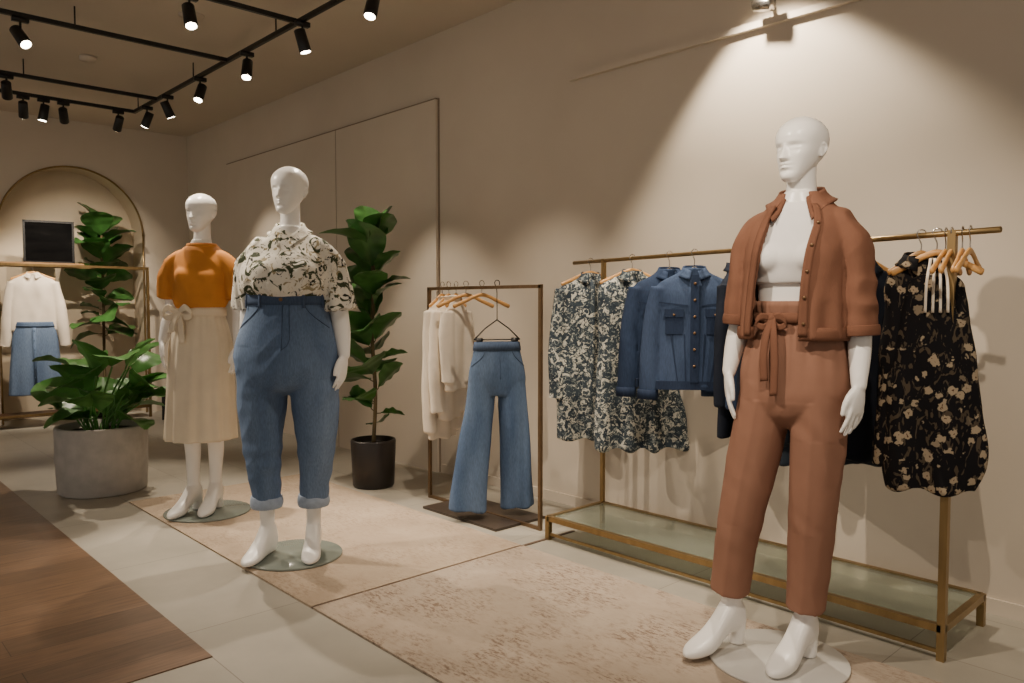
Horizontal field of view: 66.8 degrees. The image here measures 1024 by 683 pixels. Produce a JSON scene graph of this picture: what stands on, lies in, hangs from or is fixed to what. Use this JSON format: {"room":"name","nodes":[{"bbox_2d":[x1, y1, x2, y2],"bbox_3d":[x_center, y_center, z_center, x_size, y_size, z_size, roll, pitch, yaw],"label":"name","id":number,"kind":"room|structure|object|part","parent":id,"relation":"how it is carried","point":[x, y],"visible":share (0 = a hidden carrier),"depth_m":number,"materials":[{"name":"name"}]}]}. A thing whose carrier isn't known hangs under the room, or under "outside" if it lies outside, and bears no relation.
{"room":"clothing store","nodes":[
{"label":"clothing store","id":0,"kind":"room"},
{"bbox_2d":[0,110,188,424],"bbox_3d":[-6.558,-0.642,6.165,7.880,3.080,0.001,-3,4,-43],"label":"wall","id":1,"kind":"structure","parent":0,"point":[150,168],"depth_m":8.41,"materials":[{"name":"paint"}]},
{"bbox_2d":[0,167,145,420],"bbox_3d":[-4.648,-0.503,8.181,1.350,2.605,0.320,-3,4,-43],"label":"wall niche","id":2,"kind":"object","parent":1,"relation":"in","point":[53,194],"visible":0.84,"depth_m":8.33,"materials":[{"name":"paint"}]},
{"bbox_2d":[22,219,74,263],"bbox_3d":[-4.589,-0.985,7.691,0.440,0.420,0.025,-2,3,-33],"label":"picture frame","id":3,"kind":"object","parent":2,"relation":"attached to","point":[43,241],"visible":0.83,"depth_m":7.68,"materials":[{"name":"black"}]},
{"bbox_2d":[0,165,147,425],"bbox_3d":[-4.525,-0.501,8.049,1.370,2.615,0.020,-3,4,-43],"label":"arch","id":4,"kind":"object","parent":2,"relation":"attached to","point":[50,167],"visible":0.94,"depth_m":8.02,"materials":[{"name":"gold metal"}]},
{"bbox_2d":[0,0,344,113],"bbox_3d":[-2.480,-1.914,2.122,5.402,0.144,8.620,-3,4,-43],"label":"track lighting","id":5,"kind":"structure","parent":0,"point":[224,61],"depth_m":5.26,"materials":[{"name":"black metal"}]},
{"bbox_2d":[0,73,13,100],"bbox_3d":[-3.844,-1.940,5.903,0.093,0.200,0.142,-3,4,-43],"label":"track spotlight","id":6,"kind":"object","parent":5,"relation":"hanging from","point":[6,87],"visible":1,"depth_m":5.88,"materials":[{"name":"black metal"}]},
{"bbox_2d":[9,15,31,48],"bbox_3d":[-2.988,-1.881,4.718,0.137,0.203,0.092,0,3,7],"label":"track spotlight","id":7,"kind":"object","parent":5,"relation":"hanging from","point":[17,32],"visible":1,"depth_m":4.70,"materials":[{"name":"black metal"}]},
{"bbox_2d":[16,94,29,118],"bbox_3d":[-4.090,-1.968,6.493,0.090,0.203,0.136,-3,4,-43],"label":"track spotlight","id":8,"kind":"object","parent":5,"relation":"hanging from","point":[23,113],"visible":1,"depth_m":6.47,"materials":[{"name":"black metal"}]},
{"bbox_2d":[37,97,49,121],"bbox_3d":[-3.982,-1.973,6.596,0.091,0.204,0.084,-3,4,-43],"label":"track spotlight","id":9,"kind":"object","parent":5,"relation":"hanging from","point":[44,108],"visible":1,"depth_m":6.57,"materials":[{"name":"black metal"}]},
{"bbox_2d":[57,101,69,123],"bbox_3d":[-3.870,-1.980,6.698,0.101,0.199,0.143,-3,4,-43],"label":"track spotlight","id":10,"kind":"object","parent":5,"relation":"hanging from","point":[63,113],"visible":1,"depth_m":6.67,"materials":[{"name":"black metal"}]},
{"bbox_2d":[112,109,123,131],"bbox_3d":[-3.550,-1.993,6.998,0.090,0.203,0.138,-3,4,-43],"label":"track spotlight","id":11,"kind":"object","parent":5,"relation":"hanging from","point":[118,123],"visible":1,"depth_m":6.98,"materials":[{"name":"black metal"}]},
{"bbox_2d":[140,105,153,128],"bbox_3d":[-3.223,-1.985,6.854,0.116,0.205,0.084,0,3,-7],"label":"track spotlight","id":12,"kind":"object","parent":5,"relation":"hanging from","point":[147,119],"visible":1,"depth_m":6.83,"materials":[{"name":"black metal"}]},
{"bbox_2d":[160,94,174,118],"bbox_3d":[-2.881,-1.967,6.489,0.121,0.205,0.079,-3,4,-43],"label":"track spotlight","id":13,"kind":"object","parent":5,"relation":"hanging from","point":[165,105],"visible":1,"depth_m":6.47,"materials":[{"name":"black metal"}]},
{"bbox_2d":[182,0,198,29],"bbox_3d":[-1.818,-1.863,4.375,0.090,0.205,0.114,-3,4,-43],"label":"track spotlight","id":14,"kind":"object","parent":5,"relation":"hanging from","point":[188,9],"visible":1,"depth_m":4.35,"materials":[{"name":"black metal"}]},
{"bbox_2d":[193,76,206,102],"bbox_3d":[-2.402,-1.942,5.977,0.076,0.205,0.119,1,3,17],"label":"track spotlight","id":15,"kind":"object","parent":5,"relation":"hanging from","point":[199,95],"visible":1,"depth_m":5.96,"materials":[{"name":"black metal"}]},
{"bbox_2d":[239,50,253,80],"bbox_3d":[-1.834,-1.912,5.371,0.084,0.205,0.112,1,3,11],"label":"track spotlight","id":16,"kind":"object","parent":5,"relation":"hanging from","point":[247,64],"visible":1,"depth_m":5.35,"materials":[{"name":"black metal"}]},
{"bbox_2d":[294,19,310,53],"bbox_3d":[-1.294,-1.884,4.797,0.103,0.205,0.073,-1,3,-19],"label":"track spotlight","id":17,"kind":"object","parent":5,"relation":"hanging from","point":[303,44],"visible":1,"depth_m":4.77,"materials":[{"name":"black metal"}]},
{"bbox_2d":[363,0,379,19],"bbox_3d":[-0.761,-1.856,4.226,0.074,0.205,0.110,1,3,28],"label":"track spotlight","id":18,"kind":"object","parent":5,"relation":"hanging from","point":[370,12],"visible":1,"depth_m":4.20,"materials":[{"name":"black metal"}]},
{"bbox_2d":[178,11,204,20],"bbox_3d":[-2.092,-2.126,5.066,0.160,0.008,0.160,-3,4,-43],"label":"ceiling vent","id":19,"kind":"object","parent":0,"point":[199,16],"depth_m":5.07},
{"bbox_2d":[0,0,515,136],"bbox_3d":[-2.388,-1.991,1.710,7.980,0.050,12.900,-3,4,-43],"label":"ceiling","id":20,"kind":"structure","parent":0,"point":[340,38],"depth_m":5.75,"materials":[{"name":"paint"}]},
{"bbox_2d":[79,54,96,62],"bbox_3d":[-3.231,-2.157,5.917,0.120,0.030,0.120,-3,4,-43],"label":"smoke detector","id":21,"kind":"object","parent":20,"relation":"attached to","point":[86,58],"visible":1,"depth_m":5.89,"materials":[{"name":"paint"}]},
{"bbox_2d":[350,435,395,489],"bbox_3d":[-0.914,0.796,5.120,0.296,0.310,0.296,-3,4,-43],"label":"pot","id":22,"kind":"object","parent":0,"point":[372,456],"depth_m":5.00,"materials":[{"name":"ceramic"}]},
{"bbox_2d":[0,409,1023,682],"bbox_3d":[-2.388,1.135,1.863,7.980,0.050,12.900,-3,4,-43],"label":"floor","id":23,"kind":"structure","parent":0,"point":[253,631],"depth_m":3.26,"materials":[{"name":"tile"}]},
{"bbox_2d":[0,261,151,419],"bbox_3d":[-4.543,0.023,7.756,1.674,1.597,0.304,-3,4,-43],"label":"display rack","id":24,"kind":"object","parent":23,"relation":"on","point":[30,414],"visible":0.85,"depth_m":7.72,"materials":[{"name":"gold metal"}]},
{"bbox_2d":[0,266,70,347],"bbox_3d":[-4.603,-0.345,7.485,0.589,0.806,0.133,-1,3,-26],"label":"blouse","id":25,"kind":"object","parent":24,"relation":"hanging from","point":[32,296],"visible":0.94,"depth_m":7.44,"materials":[{"name":"white fabric"}]},
{"bbox_3d":[-4.611,-0.633,7.468,0.369,0.087,0.016,-1,3,-28],"label":"hanger arm","id":26,"kind":"part","parent":25,"relation":"part of","materials":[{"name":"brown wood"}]},
{"bbox_2d":[9,322,60,395],"bbox_3d":[-4.596,0.162,7.488,0.462,0.704,0.166,-1,3,-28],"label":"skirt","id":27,"kind":"object","parent":25,"relation":"attached to","point":[30,340],"visible":0.84,"depth_m":7.41,"materials":[{"name":"blue fabric"}]},
{"bbox_2d":[0,407,145,419],"bbox_3d":[-4.543,0.708,7.790,1.650,0.025,0.280,-3,4,-43],"label":"shelf","id":28,"kind":"object","parent":24,"relation":"attached to","point":[30,414],"depth_m":7.54,"materials":[{"name":"brown wood"}]},
{"bbox_2d":[30,338,166,498],"bbox_3d":[-2.599,0.463,4.974,0.790,0.988,0.945,-3,4,-43],"label":"rubber plant","id":29,"kind":"object","parent":23,"relation":"on","point":[94,458],"visible":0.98,"depth_m":4.82,"materials":[{"name":"green plant"}]},
{"bbox_3d":[-2.637,0.744,4.998,0.540,0.425,0.540,-3,4,-43],"label":"planter","id":30,"kind":"part","parent":29,"relation":"part of","materials":[{"name":"concrete"}]},
{"bbox_2d":[64,202,137,416],"bbox_3d":[-4.287,-0.330,8.187,0.719,2.260,0.642,-3,4,-43],"label":"fiddle leaf fig","id":31,"kind":"object","parent":23,"relation":"on","point":[98,234],"visible":0.88,"depth_m":8.13,"materials":[{"name":"plant"}]},
{"bbox_3d":[-4.337,-0.319,8.231,0.099,1.734,0.092,-3,4,-43],"label":"stem","id":32,"kind":"part","parent":31,"relation":"part of","materials":[{"name":"brown plant"}]},
{"bbox_2d":[0,481,211,682],"bbox_3d":[-5.186,1.047,3.124,5.420,0.004,6.410,-3,4,-43],"label":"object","id":33,"kind":"structure","parent":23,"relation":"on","point":[65,617],"depth_m":2.94,"materials":[{"name":"brown wood"}]},
{"bbox_2d":[162,396,165,419],"bbox_3d":[-3.538,0.665,8.094,0.180,0.280,0.188,-1,3,-13],"label":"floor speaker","id":34,"kind":"object","parent":23,"relation":"on","point":[164,397],"visible":0.1,"depth_m":7.99},
{"bbox_2d":[129,474,520,607],"bbox_3d":[-1.130,0.989,4.258,1.145,0.008,2.215,-3,4,-43],"label":"area rug","id":35,"kind":"object","parent":23,"relation":"on","point":[382,542],"visible":0.64,"depth_m":3.96,"materials":[{"name":"beige carpet"}]},
{"bbox_2d":[156,193,250,522],"bbox_3d":[-1.744,0.072,4.407,0.469,1.810,0.469,-2,3,-30],"label":"mannequin","id":36,"kind":"object","parent":35,"relation":"on","point":[195,282],"visible":0.94,"depth_m":4.30},
{"bbox_3d":[-1.744,0.971,4.450,0.470,0.010,0.470,0,3,1],"label":"plate","id":37,"kind":"part","parent":36,"relation":"part of","materials":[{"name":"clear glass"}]},
{"bbox_2d":[231,166,356,571],"bbox_3d":[-1.019,0.103,3.634,0.571,1.823,0.446,0,3,-4],"label":"mannequin","id":38,"kind":"object","parent":35,"relation":"on","point":[287,282],"visible":1,"depth_m":3.53},
{"bbox_3d":[-1.033,1.009,3.677,0.450,0.010,0.450,0,3,-4],"label":"plate","id":39,"kind":"part","parent":38,"relation":"part of","materials":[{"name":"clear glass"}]},
{"bbox_2d":[318,206,409,489],"bbox_3d":[-0.970,0.029,5.082,0.585,1.846,0.630,-3,4,-43],"label":"fiddle leaf fig","id":40,"kind":"object","parent":23,"relation":"on","point":[372,456],"visible":0.87,"depth_m":5.01,"materials":[{"name":"plant"}]},
{"bbox_3d":[-0.907,0.016,5.084,0.067,1.353,0.099,-2,3,-31],"label":"stem","id":41,"kind":"part","parent":40,"relation":"part of","materials":[{"name":"brown plant"}]},
{"bbox_2d":[311,530,574,608],"bbox_3d":[-0.230,1.024,3.575,1.525,0.005,0.015,-3,4,-43],"label":"floor strip","id":42,"kind":"object","parent":23,"relation":"on","point":[571,531],"visible":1,"depth_m":3.58,"materials":[{"name":"brown metal"}]},
{"bbox_2d":[423,284,544,531],"bbox_3d":[-0.183,0.334,4.425,0.370,1.300,0.978,-3,4,-43],"label":"stand","id":43,"kind":"object","parent":23,"relation":"on","point":[495,519],"visible":0.79,"depth_m":4.25,"materials":[{"name":"brown metal"}]},
{"bbox_2d":[421,282,463,439],"bbox_3d":[-0.413,0.115,4.672,0.103,0.950,0.316,3,4,45],"label":"shirt","id":44,"kind":"object","parent":43,"relation":"hanging from","point":[435,428],"visible":0.39,"depth_m":4.58,"materials":[{"name":"white fabric"}]},
{"bbox_3d":[-0.418,-0.245,4.656,0.016,0.087,0.204,3,4,45],"label":"hanger arm","id":45,"kind":"part","parent":44,"relation":"part of","materials":[{"name":"brown wood"}]},
{"bbox_2d":[428,281,467,420],"bbox_3d":[-0.378,0.060,4.622,0.294,0.833,0.100,-2,4,-40],"label":"shirt","id":46,"kind":"object","parent":43,"relation":"hanging from","point":[448,406],"visible":0.54,"depth_m":4.53,"materials":[{"name":"white fabric"}]},
{"bbox_3d":[-0.377,-0.243,4.612,0.187,0.086,0.016,-3,4,-45],"label":"hanger arm","id":47,"kind":"part","parent":46,"relation":"part of","materials":[{"name":"brown wood"}]},
{"bbox_2d":[439,281,474,391],"bbox_3d":[-0.324,-0.029,4.567,0.259,0.650,0.096,-3,4,-44],"label":"shirt","id":48,"kind":"object","parent":43,"relation":"hanging from","point":[456,328],"visible":0.91,"depth_m":4.53,"materials":[{"name":"white fabric"}]},
{"bbox_2d":[437,281,493,307],"bbox_3d":[-0.268,-0.273,4.494,0.338,0.158,0.017,-1,3,-13],"label":"wooden hanger","id":49,"kind":"object","parent":43,"relation":"hanging from","point":[465,294],"visible":0.94,"depth_m":4.49,"materials":[{"name":"brown wood"}]},
{"bbox_3d":[-0.268,-0.237,4.495,0.338,0.087,0.016,-1,3,-13],"label":"hanger arm","id":50,"kind":"part","parent":49,"relation":"part of","materials":[{"name":"brown wood"}]},
{"bbox_2d":[453,280,509,307],"bbox_3d":[-0.172,-0.268,4.391,0.338,0.158,0.016,-1,3,-18],"label":"wooden hanger","id":51,"kind":"object","parent":43,"relation":"hanging from","point":[481,294],"visible":1,"depth_m":4.39,"materials":[{"name":"brown wood"}]},
{"bbox_3d":[-0.172,-0.232,4.393,0.338,0.087,0.016,-1,3,-18],"label":"hanger arm","id":52,"kind":"part","parent":51,"relation":"part of","materials":[{"name":"brown wood"}]},
{"bbox_3d":[-0.169,0.977,4.442,0.370,0.014,0.640,-3,4,-43],"label":"foot plate","id":53,"kind":"part","parent":43,"relation":"part of","materials":[{"name":"brown metal"}]},
{"bbox_2d":[449,280,533,513],"bbox_3d":[-0.110,0.304,4.315,0.495,1.291,0.154,-1,3,-22],"label":"jeans","id":54,"kind":"object","parent":43,"relation":"hanging from","point":[496,367],"visible":1,"depth_m":4.27,"materials":[{"name":"blue fabric"}]},
{"bbox_2d":[313,545,941,682],"bbox_3d":[0.771,1.088,2.229,1.145,0.008,3.320,-3,4,-43],"label":"area rug","id":55,"kind":"object","parent":23,"relation":"on","point":[521,614],"visible":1,"depth_m":2.88,"materials":[{"name":"beige carpet"}]},
{"bbox_2d":[683,116,880,682],"bbox_3d":[0.904,0.174,2.549,0.547,1.788,0.446,2,3,35],"label":"mannequin","id":56,"kind":"object","parent":55,"relation":"on","point":[802,283],"visible":1,"depth_m":2.46},
{"bbox_3d":[0.891,1.061,2.601,0.450,0.010,0.450,2,3,35],"label":"plate","id":57,"kind":"part","parent":56,"relation":"part of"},
{"bbox_2d":[545,226,1001,662],"bbox_3d":[0.935,0.312,3.446,0.535,1.440,2.264,-3,4,-43],"label":"rack","id":58,"kind":"object","parent":23,"relation":"on","point":[938,606],"visible":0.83,"depth_m":3.07,"materials":[{"name":"gold metal"}]},
{"bbox_2d":[548,258,607,441],"bbox_3d":[0.435,0.045,4.296,0.480,1.013,0.135,-1,3,-13],"label":"patterned dress","id":59,"kind":"object","parent":58,"relation":"hanging from","point":[573,336],"visible":0.6,"depth_m":4.24,"materials":[{"name":"multicoloured fabric"}]},
{"bbox_3d":[0.432,-0.347,4.278,0.331,0.087,0.016,0,3,-8],"label":"hanger arm","id":60,"kind":"part","parent":59,"relation":"part of","materials":[{"name":"brown wood"}]},
{"bbox_2d":[594,254,689,453],"bbox_3d":[0.673,0.063,3.988,0.505,1.019,0.149,0,3,-3],"label":"patterned dress","id":61,"kind":"object","parent":58,"relation":"hanging from","point":[628,424],"visible":0.59,"depth_m":3.95,"materials":[{"name":"multicoloured fabric"}]},
{"bbox_3d":[0.614,-0.332,3.967,0.334,0.087,0.016,0,3,-3],"label":"hanger arm","id":62,"kind":"part","parent":61,"relation":"part of","materials":[{"name":"brown wood"}]},
{"bbox_2d":[616,251,712,396],"bbox_3d":[0.755,-0.084,3.734,0.514,0.701,0.141,0,3,-1],"label":"denim jacket","id":63,"kind":"object","parent":58,"relation":"hanging from","point":[637,295],"visible":0.33,"depth_m":3.69,"materials":[{"name":"blue fabric"}]},
{"bbox_2d":[637,249,722,399],"bbox_3d":[0.840,-0.076,3.585,0.515,0.702,0.138,0,3,9],"label":"denim jacket","id":64,"kind":"object","parent":58,"relation":"hanging from","point":[677,349],"visible":0.77,"depth_m":3.55,"materials":[{"name":"blue fabric"}]},
{"bbox_2d":[713,262,733,438],"bbox_3d":[0.970,0.001,3.368,0.137,0.834,0.452,2,3,34],"label":"blouse","id":65,"kind":"object","parent":58,"relation":"hanging from","point":[725,420],"visible":0.3,"depth_m":3.20,"materials":[{"name":"blue fabric"}]},
{"bbox_2d":[725,324,736,411],"bbox_3d":[1.013,-0.065,3.282,0.134,0.694,0.440,3,4,43],"label":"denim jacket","id":66,"kind":"object","parent":58,"relation":"hanging from","point":[735,375],"visible":0.02,"depth_m":3.11,"materials":[{"name":"blue fabric"}]},
{"bbox_2d":[736,341,746,406],"bbox_3d":[1.054,0.029,3.222,0.431,0.876,0.136,-3,4,-42],"label":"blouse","id":67,"kind":"object","parent":58,"relation":"hanging from","point":[739,365],"visible":0.02,"depth_m":3.08,"materials":[{"name":"black fabric"}]},
{"bbox_2d":[555,503,974,621],"bbox_3d":[0.968,0.920,3.420,0.396,0.008,1.816,-3,4,-43],"label":"glass shelf","id":68,"kind":"object","parent":58,"relation":"attached to","point":[893,591],"depth_m":3.22,"materials":[{"name":"glass"}]},
{"bbox_3d":[0.935,-0.397,3.412,0.020,0.020,2.317,-2,3,-30],"label":"hanging rail","id":69,"kind":"part","parent":58,"relation":"part of","materials":[{"name":"gold metal"}]},
{"bbox_2d":[779,430,878,466],"bbox_3d":[1.220,0.042,2.949,0.479,0.876,0.136,0,3,3],"label":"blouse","id":70,"kind":"object","parent":58,"relation":"hanging from","point":[785,458],"visible":0.02,"depth_m":2.93,"materials":[{"name":"black fabric"}]},
{"bbox_2d":[846,259,888,462],"bbox_3d":[1.271,0.026,2.852,0.458,0.834,0.137,-1,3,-12],"label":"blouse","id":71,"kind":"object","parent":58,"relation":"hanging from","point":[860,440],"visible":0.12,"depth_m":2.81,"materials":[{"name":"black fabric"}]},
{"bbox_3d":[1.274,-0.276,2.837,0.300,0.087,0.016,-1,3,-12],"label":"hanger arm","id":72,"kind":"part","parent":71,"relation":"part of","materials":[{"name":"brown wood"}]},
{"bbox_2d":[871,229,944,466],"bbox_3d":[1.381,0.029,2.654,0.260,0.820,0.131,1,3,14],"label":"floral dress","id":73,"kind":"object","parent":58,"relation":"hanging from","point":[895,286],"visible":0.36,"depth_m":2.65,"materials":[{"name":"black fabric"}]},
{"bbox_3d":[1.389,-0.267,2.638,0.209,0.087,0.016,1,3,14],"label":"hanger arm","id":74,"kind":"part","parent":73,"relation":"part of","materials":[{"name":"brown wood"}]},
{"bbox_2d":[882,228,988,496],"bbox_3d":[1.423,0.069,2.605,0.318,0.895,0.154,1,3,25],"label":"floral dress","id":75,"kind":"object","parent":58,"relation":"hanging from","point":[936,441],"visible":0.94,"depth_m":2.56,"materials":[{"name":"black fabric"}]},
{"bbox_3d":[1.417,-0.264,2.591,0.278,0.087,0.016,1,3,25],"label":"hanger arm","id":76,"kind":"part","parent":75,"relation":"part of","materials":[{"name":"brown wood"}]},
{"bbox_2d":[929,227,957,275],"bbox_3d":[1.432,-0.298,2.563,0.278,0.158,0.016,-3,4,-45],"label":"wooden hanger","id":77,"kind":"object","parent":58,"relation":"hanging from","point":[943,253],"visible":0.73,"depth_m":2.51,"materials":[{"name":"brown wood"}]},
{"bbox_3d":[1.432,-0.263,2.565,0.278,0.087,0.016,-3,4,-45],"label":"hanger arm","id":78,"kind":"part","parent":77,"relation":"part of","materials":[{"name":"brown wood"}]},
{"bbox_2d":[938,227,962,275],"bbox_3d":[1.442,-0.297,2.546,0.016,0.158,0.278,2,4,41],"label":"wooden hanger","id":79,"kind":"object","parent":58,"relation":"hanging from","point":[942,267],"visible":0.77,"depth_m":2.49,"materials":[{"name":"brown wood"}]},
{"bbox_3d":[1.442,-0.262,2.548,0.016,0.087,0.278,2,4,41],"label":"hanger arm","id":80,"kind":"part","parent":79,"relation":"part of","materials":[{"name":"brown wood"}]},
{"bbox_2d":[951,226,971,275],"bbox_3d":[1.460,-0.296,2.516,0.016,0.158,0.278,2,4,40],"label":"wooden hanger","id":81,"kind":"object","parent":58,"relation":"hanging from","point":[962,250],"visible":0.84,"depth_m":2.49,"materials":[{"name":"brown wood"}]},
{"bbox_3d":[1.460,-0.261,2.518,0.016,0.087,0.278,2,4,40],"label":"hanger arm","id":82,"kind":"part","parent":81,"relation":"part of","materials":[{"name":"brown wood"}]},
{"bbox_2d":[954,225,982,274],"bbox_3d":[1.472,-0.295,2.494,0.278,0.158,0.016,-3,4,-44],"label":"wooden hanger","id":83,"kind":"object","parent":58,"relation":"hanging from","point":[969,250],"visible":0.9,"depth_m":2.47,"materials":[{"name":"brown wood"}]},
{"bbox_3d":[1.472,-0.260,2.496,0.278,0.087,0.016,-3,4,-44],"label":"hanger arm","id":84,"kind":"part","parent":83,"relation":"part of","materials":[{"name":"brown wood"}]},
{"bbox_2d":[187,0,1023,605],"bbox_3d":[0.489,-0.559,4.476,0.100,3.080,12.900,-3,4,-43],"label":"wall","id":85,"kind":"structure","parent":0,"point":[920,103],"depth_m":3.91,"materials":[{"name":"paint"}]},
{"bbox_2d":[227,99,438,471],"bbox_3d":[-1.714,-0.440,6.744,0.030,2.620,3.490,-3,4,-43],"label":"panel","id":86,"kind":"object","parent":85,"relation":"attached to","point":[380,163],"depth_m":5.92,"materials":[{"name":"beige paint"}]},
{"bbox_2d":[226,98,440,471],"bbox_3d":[-1.716,-0.445,6.743,0.033,2.630,3.507,-3,4,-43],"label":"trim panel gap","id":87,"kind":"object","parent":85,"relation":"attached to","point":[433,98],"visible":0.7,"depth_m":5.47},
{"bbox_2d":[569,0,861,81],"bbox_3d":[1.603,-1.455,3.144,0.030,0.030,3.700,-3,4,-43],"label":"wall rail","id":88,"kind":"object","parent":85,"relation":"attached to","point":[829,4],"visible":1,"depth_m":3.77,"materials":[{"name":"metal"}]},
{"bbox_2d":[441,464,1023,621],"bbox_3d":[2.177,1.041,2.666,0.012,0.060,7.840,-3,4,-43],"label":"baseboard","id":89,"kind":"structure","parent":85,"relation":"attached to","point":[1013,611],"depth_m":4.54,"materials":[{"name":"paint"}]},
{"bbox_2d":[751,0,775,11],"bbox_3d":[1.164,-1.526,3.534,0.134,0.075,0.096,-3,4,-43],"label":"wall spotlight","id":90,"kind":"object","parent":85,"relation":"attached to","point":[757,5],"visible":1,"depth_m":3.49,"materials":[{"name":"silver metal"}]}
]}

